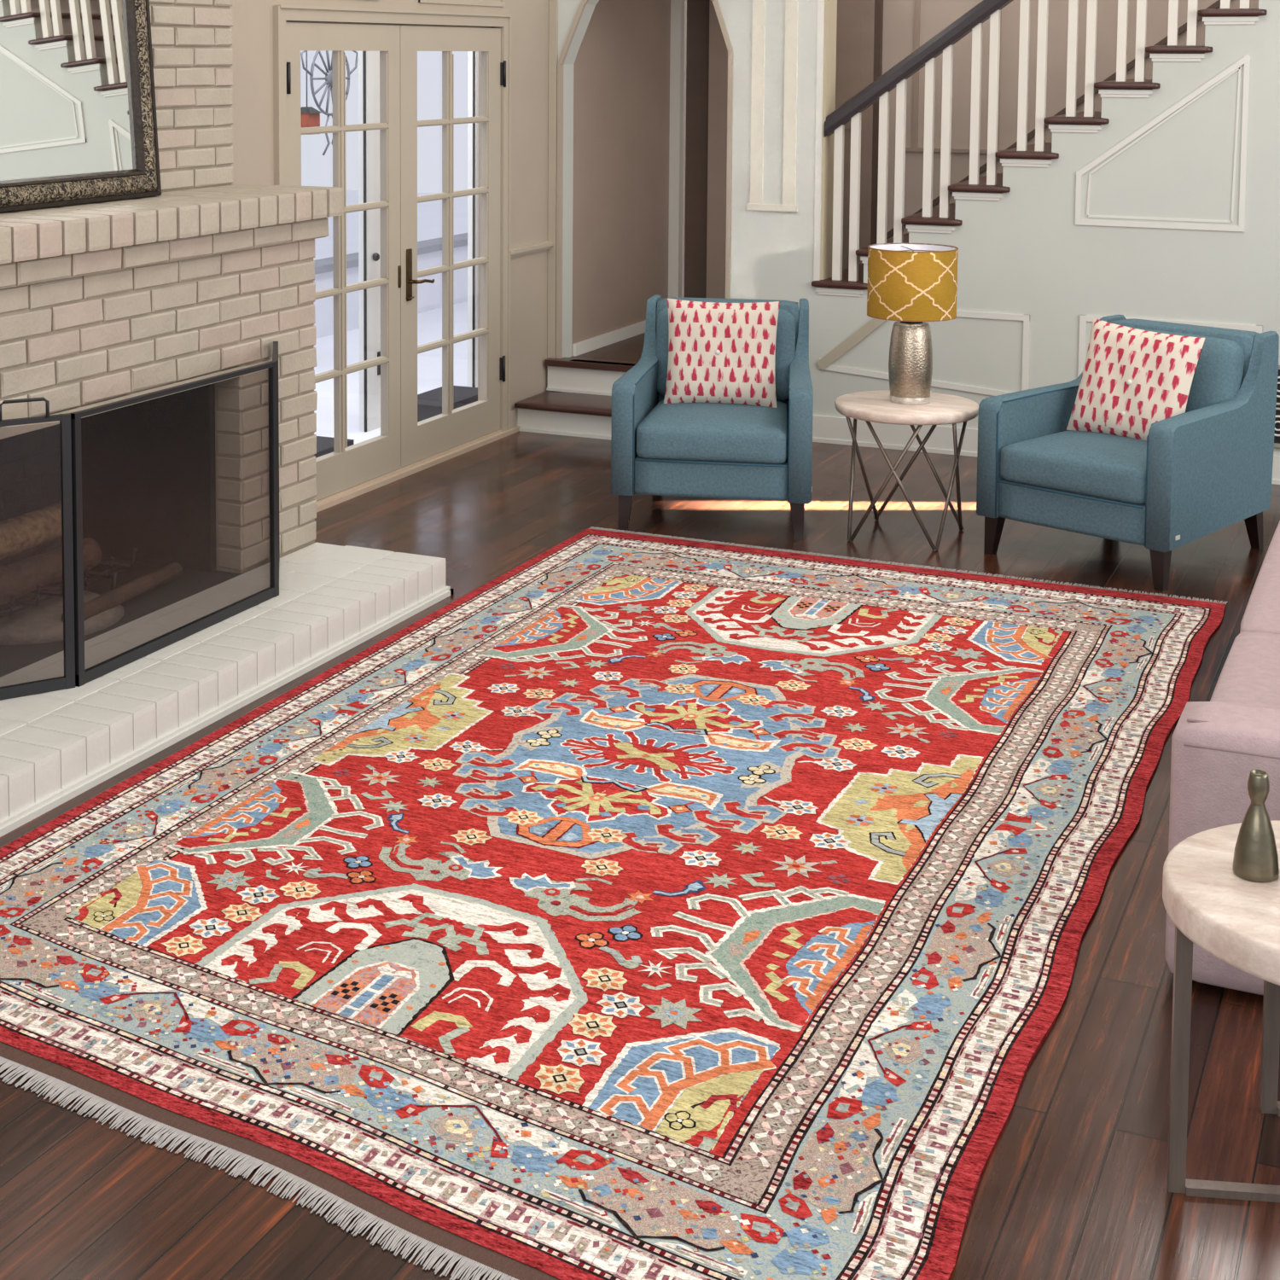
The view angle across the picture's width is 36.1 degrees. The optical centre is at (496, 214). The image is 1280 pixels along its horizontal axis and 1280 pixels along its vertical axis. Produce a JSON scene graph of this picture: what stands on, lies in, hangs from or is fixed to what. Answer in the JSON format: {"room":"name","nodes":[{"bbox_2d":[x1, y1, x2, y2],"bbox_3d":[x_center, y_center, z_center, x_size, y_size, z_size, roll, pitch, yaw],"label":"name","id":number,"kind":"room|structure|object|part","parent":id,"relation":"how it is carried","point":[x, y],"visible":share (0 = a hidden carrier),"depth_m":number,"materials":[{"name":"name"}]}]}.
{"room":"living room","nodes":[
{"label":"living room","id":0,"kind":"room"},
{"bbox_2d":[229,0,548,410],"bbox_3d":[-1.768,-0.805,6.053,0.121,4.400,9.400,2,5,26],"label":"wall","id":1,"kind":"structure","parent":0,"point":[253,126],"depth_m":9.81,"materials":[{"name":"beige paint"}]},
{"bbox_2d":[285,22,401,500],"bbox_3d":[-0.651,0.187,8.306,0.067,1.986,0.964,2,5,26],"label":"door","id":2,"kind":"structure","parent":1,"relation":"in","point":[343,468],"depth_m":8.42,"materials":[{"name":"beige paint"}]},
{"bbox_3d":[-0.433,0.277,8.732,0.012,0.100,0.018,2,5,26],"label":"strike plate","id":3,"kind":"part","parent":2,"relation":"part of","materials":[{"name":"brown metal"}]},
{"bbox_2d":[273,4,511,431],"bbox_3d":[-0.451,0.132,8.777,0.130,2.090,2.126,2,5,26],"label":"trim","id":4,"kind":"structure","parent":1,"relation":"attached to","point":[282,14],"depth_m":9.00,"materials":[{"name":"beige paint"}]},
{"bbox_2d":[316,425,521,511],"bbox_3d":[-0.434,1.152,8.919,0.156,0.034,2.220,2,5,26],"label":"trim","id":5,"kind":"structure","parent":1,"relation":"attached to","point":[325,503],"depth_m":8.86,"materials":[{"name":"beige wood"}]},
{"bbox_2d":[400,25,506,467],"bbox_3d":[-0.187,0.114,9.201,0.112,1.986,1.046,2,5,26],"label":"door","id":6,"kind":"structure","parent":1,"relation":"in","point":[420,440],"depth_m":9.17,"materials":[{"name":"beige paint"}]},
{"bbox_3d":[-0.393,0.271,8.807,0.048,0.235,0.048,2,5,26],"label":"handle plate","id":7,"kind":"part","parent":6,"relation":"part of","materials":[{"name":"brown metal"}]},
{"bbox_3d":[-0.329,0.303,8.843,0.173,0.028,0.067,-4,6,-42],"label":"handle","id":8,"kind":"part","parent":6,"relation":"part of","materials":[{"name":"brown metal"}]},
{"bbox_2d":[418,0,505,6],"bbox_3d":[-0.154,-1.528,9.150,0.011,1.084,0.874,2,5,26],"label":"trim","id":9,"kind":"structure","parent":1,"relation":"attached to","point":[479,2],"depth_m":9.24,"materials":[{"name":"beige paint"}]},
{"bbox_2d":[510,407,517,428],"bbox_3d":[0.077,1.039,9.843,0.014,0.110,0.120,2,5,26],"label":"baseboard","id":10,"kind":"structure","parent":1,"relation":"attached to","point":[513,412],"depth_m":9.85,"materials":[{"name":"beige paint"}]},
{"bbox_2d":[509,240,553,256],"bbox_3d":[0.174,0.173,9.943,0.034,0.040,0.530,2,5,26],"label":"trim","id":11,"kind":"structure","parent":1,"relation":"attached to","point":[545,245],"depth_m":9.93,"materials":[{"name":"beige paint"}]},
{"bbox_2d":[570,332,645,362],"bbox_3d":[1.400,0.770,10.825,1.389,0.110,2.100,2,5,26],"label":"floor","id":12,"kind":"structure","parent":0,"point":[630,349],"depth_m":10.53,"materials":[{"name":"brown wood"}]},
{"bbox_2d":[571,0,670,395],"bbox_3d":[0.671,-0.301,10.962,0.120,2.600,1.460,2,5,26],"label":"wall","id":13,"kind":"structure","parent":0,"point":[621,65],"depth_m":10.87,"materials":[{"name":"beige paint"}]},
{"bbox_2d":[572,320,645,356],"bbox_3d":[0.717,0.668,10.985,0.016,0.065,1.380,2,5,26],"label":"baseboard","id":14,"kind":"structure","parent":13,"relation":"attached to","point":[581,347],"depth_m":10.77,"materials":[{"name":"white paint"}]},
{"bbox_2d":[668,0,684,297],"bbox_3d":[1.062,-0.448,11.540,0.064,2.200,0.060,2,5,26],"label":"trim","id":15,"kind":"structure","parent":13,"relation":"attached to","point":[677,49],"depth_m":11.52,"materials":[{"name":"white paint"}]},
{"bbox_2d":[0,430,1279,1279],"bbox_3d":[1.282,1.623,3.831,7.730,0.060,10.750,2,5,26],"label":"floor","id":16,"kind":"structure","parent":0,"point":[1073,1186],"depth_m":3.62,"materials":[{"name":"brown wood"}]},
{"bbox_2d":[0,0,343,677],"bbox_3d":[-1.515,-0.797,5.970,0.868,4.400,2.645,2,5,26],"label":"fireplace","id":17,"kind":"object","parent":16,"relation":"on","point":[105,302],"depth_m":6.68,"materials":[{"name":"brick"}]},
{"bbox_2d":[0,536,61,568],"bbox_3d":[-1.560,1.107,6.151,0.127,0.119,0.684,2,5,26],"label":"log","id":18,"kind":"object","parent":17,"relation":"on","point":[56,543],"visible":0.11,"depth_m":6.23,"materials":[{"name":"brown wood"}]},
{"bbox_2d":[0,500,61,559],"bbox_3d":[-1.524,1.002,6.042,0.126,0.119,0.634,2,5,26],"label":"log","id":19,"kind":"object","parent":18,"relation":"on","point":[20,533],"visible":0.84,"depth_m":6.09,"materials":[{"name":"brown wood"}]},
{"bbox_2d":[0,537,101,605],"bbox_3d":[-1.439,1.120,6.056,0.118,0.117,0.586,2,5,26],"label":"log","id":20,"kind":"object","parent":17,"relation":"on","point":[20,578],"visible":0.73,"depth_m":6.03,"materials":[{"name":"brown wood"}]},
{"bbox_2d":[0,586,124,645],"bbox_3d":[-1.477,1.243,6.166,0.600,0.050,0.600,2,5,26],"label":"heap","id":21,"kind":"object","parent":17,"relation":"in","point":[43,623],"visible":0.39,"depth_m":6.01,"materials":[{"name":"brown wood"}]},
{"bbox_2d":[61,562,182,621],"bbox_3d":[-1.196,1.218,6.283,0.059,0.059,0.624,2,5,22],"label":"log","id":22,"kind":"object","parent":21,"relation":"on","point":[129,590],"visible":0.87,"depth_m":6.29,"materials":[{"name":"brown wood"}]},
{"bbox_3d":[-1.495,1.169,6.135,0.365,0.199,0.760,2,5,26],"label":"log grate","id":23,"kind":"part","parent":17,"relation":"part of","materials":[{"name":"black metal"}]},
{"bbox_2d":[0,0,161,212],"bbox_3d":[-1.434,-0.579,5.997,0.135,1.121,1.184,2,5,26],"label":"mirror","id":24,"kind":"object","parent":17,"relation":"on","point":[78,119],"visible":1,"depth_m":6.18,"materials":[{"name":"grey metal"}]},
{"bbox_2d":[0,542,453,837],"bbox_3d":[-0.951,1.353,5.883,0.550,0.132,2.517,2,5,26],"label":"hearth","id":25,"kind":"object","parent":16,"relation":"on","point":[57,746],"visible":0.93,"depth_m":5.73,"materials":[{"name":"white brick"}]},
{"bbox_2d":[0,341,279,700],"bbox_3d":[-1.051,0.865,5.950,0.253,0.828,1.793,2,5,26],"label":"fire screen","id":26,"kind":"object","parent":25,"relation":"on","point":[75,674],"visible":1,"depth_m":5.46,"materials":[{"name":"black metal"}]},
{"bbox_3d":[-1.287,0.530,5.325,0.140,0.058,0.011,-2,5,-28],"label":"handle","id":27,"kind":"part","parent":26,"relation":"part of","materials":[{"name":"black metal"}]},
{"bbox_3d":[-1.365,0.944,5.320,0.435,0.773,0.018,-3,6,-32],"label":"panel","id":28,"kind":"part","parent":26,"relation":"part of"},
{"bbox_3d":[-0.946,0.897,5.902,0.018,0.773,1.036,2,5,26],"label":"panel","id":29,"kind":"part","parent":26,"relation":"part of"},
{"bbox_3d":[-0.743,0.841,6.587,0.018,0.773,0.436,0,5,-6],"label":"panel","id":30,"kind":"part","parent":26,"relation":"part of","materials":[{"name":"black metal"}]},
{"bbox_2d":[514,357,637,439],"bbox_3d":[0.658,0.937,9.849,1.014,0.315,0.525,2,5,26],"label":"entry steps","id":31,"kind":"structure","parent":16,"relation":"on","point":[559,412],"depth_m":9.89,"materials":[{"name":"white paint"}]},
{"bbox_2d":[0,526,1227,1279],"bbox_3d":[0.453,1.467,5.258,2.417,0.012,4.650,2,5,26],"label":"rug","id":32,"kind":"object","parent":16,"relation":"on","point":[637,905],"visible":1,"depth_m":4.33,"materials":[{"name":"red fabric"}]},
{"bbox_2d":[610,294,813,540],"bbox_3d":[0.932,0.815,8.136,0.789,0.842,0.960,1,5,11],"label":"armchair","id":33,"kind":"object","parent":16,"relation":"on","point":[695,450],"visible":0.77,"depth_m":7.74,"materials":[{"name":"teal fabric"}]},
{"bbox_3d":[0.521,1.184,7.828,0.058,0.154,0.058,1,5,11],"label":"leg","id":34,"kind":"part","parent":33,"relation":"part of","materials":[{"name":"brown wood"}]},
{"bbox_3d":[0.612,0.733,8.199,0.092,0.692,0.948,1,5,14],"label":"arm","id":35,"kind":"part","parent":33,"relation":"part of","materials":[{"name":"teal fabric"}]},
{"bbox_3d":[0.921,1.014,8.099,0.602,0.150,0.800,1,5,11],"label":"seat","id":36,"kind":"part","parent":33,"relation":"part of","materials":[{"name":"teal fabric"}]},
{"bbox_2d":[635,398,788,464],"bbox_3d":[0.909,0.880,8.024,0.600,0.183,0.721,1,5,11],"label":"seat cushion","id":37,"kind":"object","parent":33,"relation":"on","point":[677,433],"depth_m":7.71,"materials":[{"name":"teal fabric"}]},
{"bbox_2d":[663,298,779,407],"bbox_3d":[0.939,0.579,8.151,0.470,0.439,0.181,1,5,11],"label":"throw pillow","id":38,"kind":"object","parent":33,"relation":"on","point":[718,352],"visible":1,"depth_m":8.10,"materials":[{"name":"fabric"}]},
{"bbox_2d":[655,306,795,401],"bbox_3d":[0.978,0.592,8.349,0.593,0.403,0.209,1,5,11],"label":"cushion","id":39,"kind":"object","parent":33,"relation":"on","point":[785,340],"depth_m":8.26,"materials":[{"name":"teal fabric"}]},
{"bbox_3d":[1.005,0.705,8.502,0.620,0.675,0.160,1,5,11],"label":"backrest","id":40,"kind":"part","parent":33,"relation":"part of","materials":[{"name":"teal fabric"}]},
{"bbox_3d":[1.183,1.196,7.699,0.058,0.154,0.058,1,5,11],"label":"leg","id":41,"kind":"part","parent":33,"relation":"part of","materials":[{"name":"brown wood"}]},
{"bbox_3d":[1.254,0.745,8.074,0.092,0.692,0.948,1,5,8],"label":"arm","id":42,"kind":"part","parent":33,"relation":"part of","materials":[{"name":"teal fabric"}]},
{"bbox_2d":[834,389,978,550],"bbox_3d":[1.618,1.003,7.732,0.560,0.535,0.560,2,5,26],"label":"side table","id":43,"kind":"object","parent":16,"relation":"on","point":[874,406],"visible":0.88,"depth_m":7.61,"materials":[{"name":"stone"}]},
{"bbox_3d":[1.415,1.020,7.764,0.015,0.495,0.287,1,5,14],"label":"leg","id":44,"kind":"part","parent":43,"relation":"part of","materials":[{"name":"metal"}]},
{"bbox_3d":[1.473,1.011,7.873,0.015,0.495,0.288,4,6,39],"label":"leg","id":45,"kind":"part","parent":43,"relation":"part of","materials":[{"name":"metal"}]},
{"bbox_3d":[1.507,1.037,7.564,0.284,0.495,0.015,3,5,29],"label":"leg","id":46,"kind":"part","parent":43,"relation":"part of","materials":[{"name":"metal"}]},
{"bbox_3d":[1.558,1.039,7.540,0.284,0.495,0.015,2,5,21],"label":"leg","id":47,"kind":"part","parent":43,"relation":"part of","materials":[{"name":"metal"}]},
{"bbox_3d":[1.681,1.007,7.927,0.291,0.495,0.015,2,5,23],"label":"leg","id":48,"kind":"part","parent":43,"relation":"part of","materials":[{"name":"metal"}]},
{"bbox_2d":[866,243,958,404],"bbox_3d":[1.633,0.432,7.689,0.346,0.612,0.346,2,5,26],"label":"table lamp","id":49,"kind":"object","parent":43,"relation":"on","point":[912,285],"visible":1,"depth_m":7.58,"materials":[{"name":"yellow fabric"}]},
{"bbox_3d":[1.633,0.262,7.676,0.346,0.272,0.346,2,5,26],"label":"lamp shade","id":50,"kind":"part","parent":49,"relation":"part of","materials":[{"name":"yellow fabric"}]},
{"bbox_3d":[1.755,1.011,7.884,0.291,0.495,0.015,4,6,36],"label":"leg","id":51,"kind":"part","parent":43,"relation":"part of","materials":[{"name":"metal"}]},
{"bbox_3d":[1.771,1.035,7.598,0.061,0.495,0.283,2,5,26],"label":"leg","id":52,"kind":"part","parent":43,"relation":"part of","materials":[{"name":"metal"}]},
{"bbox_3d":[1.811,1.028,7.677,0.015,0.495,0.288,2,5,21],"label":"leg","id":53,"kind":"part","parent":43,"relation":"part of","materials":[{"name":"metal"}]},
{"bbox_2d":[976,314,1279,591],"bbox_3d":[2.436,0.873,7.473,0.960,0.842,0.789,-4,6,-43],"label":"armchair","id":54,"kind":"object","parent":16,"relation":"on","point":[1205,469],"visible":0.76,"depth_m":7.28,"materials":[{"name":"teal fabric"}]},
{"bbox_3d":[1.905,1.218,7.465,0.058,0.154,0.058,-4,6,-43],"label":"leg","id":55,"kind":"part","parent":54,"relation":"part of","materials":[{"name":"brown wood"}]},
{"bbox_3d":[2.216,0.778,7.709,0.948,0.692,0.092,-4,6,-41],"label":"arm","id":56,"kind":"part","parent":54,"relation":"part of","materials":[{"name":"teal fabric"}]},
{"bbox_3d":[2.395,1.071,7.452,0.800,0.150,0.602,-4,6,-43],"label":"seat","id":57,"kind":"part","parent":54,"relation":"part of","materials":[{"name":"teal fabric"}]},
{"bbox_2d":[1000,430,1146,504],"bbox_3d":[2.348,0.935,7.396,0.721,0.183,0.600,-4,6,-43],"label":"seat cushion","id":58,"kind":"object","parent":54,"relation":"on","point":[1056,467],"depth_m":7.21,"materials":[{"name":"teal fabric"}]},
{"bbox_2d":[1066,318,1205,441],"bbox_3d":[2.437,0.649,7.462,0.202,0.458,0.491,-4,6,-41],"label":"throw pillow","id":59,"kind":"object","parent":54,"relation":"on","point":[1132,380],"visible":0.92,"depth_m":7.41,"materials":[{"name":"fabric"}]},
{"bbox_3d":[2.369,1.259,6.977,0.058,0.154,0.058,-4,6,-43],"label":"leg","id":60,"kind":"part","parent":54,"relation":"part of","materials":[{"name":"brown wood"}]},
{"bbox_3d":[2.712,0.773,7.727,0.160,0.675,0.620,-4,6,-43],"label":"backrest","id":61,"kind":"part","parent":54,"relation":"part of","materials":[{"name":"teal fabric"}]},
{"bbox_2d":[1137,328,1244,412],"bbox_3d":[2.607,0.657,7.618,0.209,0.403,0.593,-4,6,-43],"label":"cushion","id":62,"kind":"object","parent":54,"relation":"on","point":[1218,377],"depth_m":7.41,"materials":[{"name":"teal fabric"}]},
{"bbox_3d":[2.666,0.818,7.235,0.092,0.692,0.948,5,7,44],"label":"arm","id":63,"kind":"part","parent":54,"relation":"part of","materials":[{"name":"teal fabric"}]},
{"bbox_3d":[2.924,1.212,7.558,0.076,0.154,0.058,-4,6,-43],"label":"leg","id":64,"kind":"part","parent":54,"relation":"part of","materials":[{"name":"brown wood"}]},
{"bbox_2d":[1162,820,1279,1202],"bbox_3d":[1.433,1.379,3.273,0.611,0.520,0.635,2,5,26],"label":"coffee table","id":65,"kind":"object","parent":16,"relation":"on","point":[1234,919],"visible":0.92,"depth_m":3.26,"materials":[{"name":"stone"}]},
{"bbox_3d":[1.316,1.412,3.241,0.379,0.458,0.027,1,5,7],"label":"frame","id":66,"kind":"part","parent":65,"relation":"part of","materials":[{"name":"metal"}]},
{"bbox_2d":[1232,768,1279,882],"bbox_3d":[1.283,1.026,3.296,0.073,0.178,0.073,2,5,26],"label":"bottle vase","id":67,"kind":"object","parent":65,"relation":"on","point":[1255,859],"visible":1,"depth_m":3.28,"materials":[{"name":"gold metal"}]},
{"bbox_3d":[1.568,1.393,3.487,0.379,0.458,0.027,1,5,7],"label":"frame","id":68,"kind":"part","parent":65,"relation":"part of","materials":[{"name":"metal"}]},
{"bbox_2d":[1164,520,1279,995],"bbox_3d":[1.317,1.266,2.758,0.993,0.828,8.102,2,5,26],"label":"sofa","id":69,"kind":"object","parent":16,"relation":"on","point":[1216,743],"visible":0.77,"depth_m":3.95,"materials":[{"name":"fabric"}]},
{"bbox_3d":[1.845,1.307,3.853,0.974,0.547,0.225,2,5,26],"label":"arm","id":70,"kind":"part","parent":69,"relation":"part of","materials":[{"name":"fabric"}]},
{"bbox_2d":[1210,631,1279,709],"bbox_3d":[2.031,1.191,4.406,0.789,0.200,0.955,2,5,26],"label":"seat cushion","id":71,"kind":"object","parent":69,"relation":"on","point":[1249,675],"depth_m":4.60,"materials":[{"name":"fabric"}]},
{"bbox_2d":[1239,520,1279,634],"bbox_3d":[2.586,1.099,5.535,0.789,0.200,1.555,2,5,26],"label":"seat cushion","id":72,"kind":"object","parent":69,"relation":"on","point":[1262,612],"depth_m":5.25,"materials":[{"name":"fabric"}]},
{"bbox_2d":[681,0,727,298],"bbox_3d":[1.627,-0.352,11.605,1.270,2.600,0.540,2,5,26],"label":"wall","id":73,"kind":"structure","parent":0,"point":[718,81],"depth_m":11.48,"materials":[{"name":"beige paint"}]},
{"bbox_2d":[684,0,709,297],"bbox_3d":[1.198,-0.426,11.575,0.150,2.150,0.040,2,5,26],"label":"door","id":74,"kind":"structure","parent":73,"relation":"in","point":[697,53],"depth_m":11.56,"materials":[{"name":"brown paint"}]},
{"bbox_2d":[550,0,1279,454],"bbox_3d":[3.508,-1.003,8.601,7.109,4.400,0.170,2,5,26],"label":"wall","id":75,"kind":"structure","parent":0,"point":[1024,252],"depth_m":9.05,"materials":[{"name":"white paint"}]},
{"bbox_2d":[547,0,558,358],"bbox_3d":[0.295,-1.280,10.050,0.042,4.100,0.020,2,5,26],"label":"trim","id":76,"kind":"structure","parent":75,"relation":"attached to","point":[553,4],"depth_m":10.13,"materials":[{"name":"beige paint"}]},
{"bbox_2d":[555,0,733,391],"bbox_3d":[0.745,-0.092,9.937,0.950,2.352,0.024,2,5,26],"label":"trim","id":77,"kind":"structure","parent":75,"relation":"attached to","point":[580,9],"depth_m":10.05,"materials":[{"name":"beige paint"}]},
{"bbox_2d":[746,0,798,211],"bbox_3d":[1.362,-1.051,9.546,0.255,2.070,0.018,2,5,26],"label":"trim","id":78,"kind":"structure","parent":75,"relation":"attached to","point":[759,6],"depth_m":9.59,"materials":[{"name":"white wood"}]},
{"bbox_2d":[813,0,824,280],"bbox_3d":[1.570,-1.464,9.417,0.030,3.625,0.006,2,5,26],"label":"trim","id":79,"kind":"structure","parent":75,"relation":"attached to","point":[820,2],"depth_m":9.50,"materials":[{"name":"white paint"}]},
{"bbox_2d":[820,0,837,279],"bbox_3d":[1.630,-1.482,9.486,0.015,3.600,0.164,2,5,26],"label":"trim","id":80,"kind":"structure","parent":75,"relation":"attached to","point":[830,6],"depth_m":9.55,"materials":[{"name":"white wood"}]},
{"bbox_2d":[816,318,886,370],"bbox_3d":[1.741,0.603,9.496,0.376,0.330,0.016,2,5,26],"label":"trim","id":81,"kind":"structure","parent":75,"relation":"attached to","point":[874,323],"depth_m":9.50,"materials":[{"name":"white wood"}]},
{"bbox_2d":[818,310,1029,395],"bbox_3d":[2.034,0.647,9.359,1.015,0.410,0.011,2,5,26],"label":"trim","id":82,"kind":"structure","parent":75,"relation":"attached to","point":[1026,318],"depth_m":9.22,"materials":[{"name":"white paint"}]},
{"bbox_2d":[811,0,1267,296],"bbox_3d":[3.677,-1.527,8.957,4.224,3.926,1.108,2,5,26],"label":"staircase","id":83,"kind":"structure","parent":75,"relation":"attached to","point":[852,277],"depth_m":9.18,"materials":[{"name":"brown wood"}]},
{"bbox_3d":[3.451,-1.874,8.506,4.095,3.160,0.084,2,5,26],"label":"handrail","id":84,"kind":"part","parent":83,"relation":"part of","materials":[{"name":"brown wood"}]},
{"bbox_2d":[812,414,1279,484],"bbox_3d":[3.869,1.149,8.492,6.000,0.130,0.022,2,5,26],"label":"baseboard","id":85,"kind":"structure","parent":75,"relation":"attached to","point":[825,429],"depth_m":9.43,"materials":[{"name":"white paint"}]},
{"bbox_2d":[1075,54,1250,232],"bbox_3d":[2.994,-0.330,8.808,0.741,0.785,0.011,2,5,26],"label":"trim","id":86,"kind":"structure","parent":75,"relation":"attached to","point":[1230,71],"depth_m":8.75,"materials":[{"name":"white paint"}]},
{"bbox_2d":[1077,314,1262,377],"bbox_3d":[3.047,0.695,8.866,0.788,0.438,0.011,2,5,26],"label":"trim","id":87,"kind":"structure","parent":75,"relation":"attached to","point":[1083,318],"depth_m":8.88,"materials":[{"name":"white paint"}]},
{"bbox_2d":[1274,365,1279,448],"bbox_3d":[3.609,0.855,8.590,0.452,0.368,0.023,2,5,26],"label":"air vent","id":88,"kind":"object","parent":75,"relation":"in","point":[1277,436],"visible":0.32,"depth_m":8.66,"materials":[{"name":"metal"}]},
{"bbox_2d":[882,0,1258,239],"bbox_3d":[4.434,-1.060,9.320,6.080,4.400,0.100,2,5,26],"label":"wall","id":89,"kind":"structure","parent":0,"point":[898,15],"depth_m":10.20,"materials":[{"name":"paint"}]},
{"bbox_2d":[870,0,883,244],"bbox_3d":[2.037,-0.274,10.483,0.035,2.030,0.039,2,5,26],"label":"trim","id":90,"kind":"structure","parent":89,"relation":"attached to","point":[878,3],"depth_m":10.45,"materials":[{"name":"brown paint"}]},
{"bbox_2d":[905,147,1002,153],"bbox_3d":[2.570,-0.332,10.230,0.870,0.020,0.014,2,5,26],"label":"trim","id":91,"kind":"structure","parent":89,"relation":"attached to","point":[910,149],"depth_m":10.30,"materials":[{"name":"beige paint"}]},
{"bbox_2d":[912,0,1001,149],"bbox_3d":[2.420,-1.340,10.223,0.450,2.000,0.011,2,5,26],"label":"trim","id":92,"kind":"structure","parent":89,"relation":"attached to","point":[917,10],"depth_m":10.35,"materials":[{"name":"beige paint"}]},
{"bbox_2d":[886,0,1220,238],"bbox_3d":[4.031,-1.404,9.423,4.337,3.249,0.016,2,5,26],"label":"trim","id":93,"kind":"structure","parent":89,"relation":"attached to","point":[1216,4],"depth_m":10.00,"materials":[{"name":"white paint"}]},
{"bbox_3d":[1.747,-0.425,10.669,0.120,2.300,1.900,2,5,26],"label":"wall","id":94,"kind":"structure","parent":0,"visible":0},
{"bbox_2d":[835,0,874,270],"bbox_3d":[1.883,-0.262,10.517,0.270,2.000,0.107,2,5,26],"label":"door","id":95,"kind":"structure","parent":94,"relation":"in","point":[855,19],"depth_m":10.47,"materials":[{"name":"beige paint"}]},
{"label":"outside","id":96,"kind":"structure","parent":0,"visible":0},
{"bbox_2d":[313,189,467,444],"bbox_3d":[-4.303,0.763,14.463,11.660,0.040,26.000,2,5,26],"label":"ground","id":97,"kind":"structure","parent":96,"point":[429,213],"depth_m":13.03,"materials":[{"name":"white snow"}]},
{"bbox_2d":[314,436,354,458],"bbox_3d":[-0.928,1.138,9.166,0.290,0.100,0.530,2,5,26],"label":"door mat","id":98,"kind":"object","parent":97,"relation":"on","point":[325,445],"visible":0.14,"depth_m":9.21,"materials":[{"name":"grey fabric"}]},
{"bbox_2d":[357,50,380,432],"bbox_3d":[-0.620,-0.189,10.051,0.108,2.600,0.265,2,5,26],"label":"porch post","id":99,"kind":"object","parent":97,"relation":"on","point":[368,61],"visible":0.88,"depth_m":10.00,"materials":[{"name":"white paint"}]},
{"bbox_2d":[313,232,467,338],"bbox_3d":[-0.998,0.543,13.939,0.240,0.500,12.040,2,5,26],"label":"wall","id":100,"kind":"structure","parent":97,"relation":"on","point":[429,252],"depth_m":14.61,"materials":[{"name":"white paint"}]},
{"bbox_2d":[417,385,477,422],"bbox_3d":[-0.276,1.024,10.495,0.290,0.110,0.600,2,5,26],"label":"door mat","id":101,"kind":"object","parent":97,"relation":"on","point":[429,403],"visible":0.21,"depth_m":10.38,"materials":[{"name":"grey fabric"}]},
{"bbox_2d":[467,51,478,387],"bbox_3d":[-0.101,-0.277,11.138,0.082,2.600,0.216,2,5,26],"label":"porch post","id":102,"kind":"object","parent":97,"relation":"on","point":[473,56],"visible":0.25,"depth_m":11.07,"materials":[{"name":"white paint"}]},
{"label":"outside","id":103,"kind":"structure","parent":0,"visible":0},
{"bbox_2d":[300,51,321,134],"bbox_3d":[-1.075,-0.941,11.069,0.130,0.970,0.130,2,5,26],"label":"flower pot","id":104,"kind":"object","parent":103,"point":[310,116],"visible":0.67,"depth_m":11.06,"materials":[{"name":"ceramic"}]},
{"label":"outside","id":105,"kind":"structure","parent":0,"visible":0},
{"bbox_2d":[300,50,357,155],"bbox_3d":[-0.915,-1.113,10.803,0.028,1.564,0.613,2,5,26],"label":"ornament","id":106,"kind":"object","parent":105,"point":[328,75],"visible":0.6,"depth_m":10.80,"materials":[{"name":"grey metal"}]}
]}

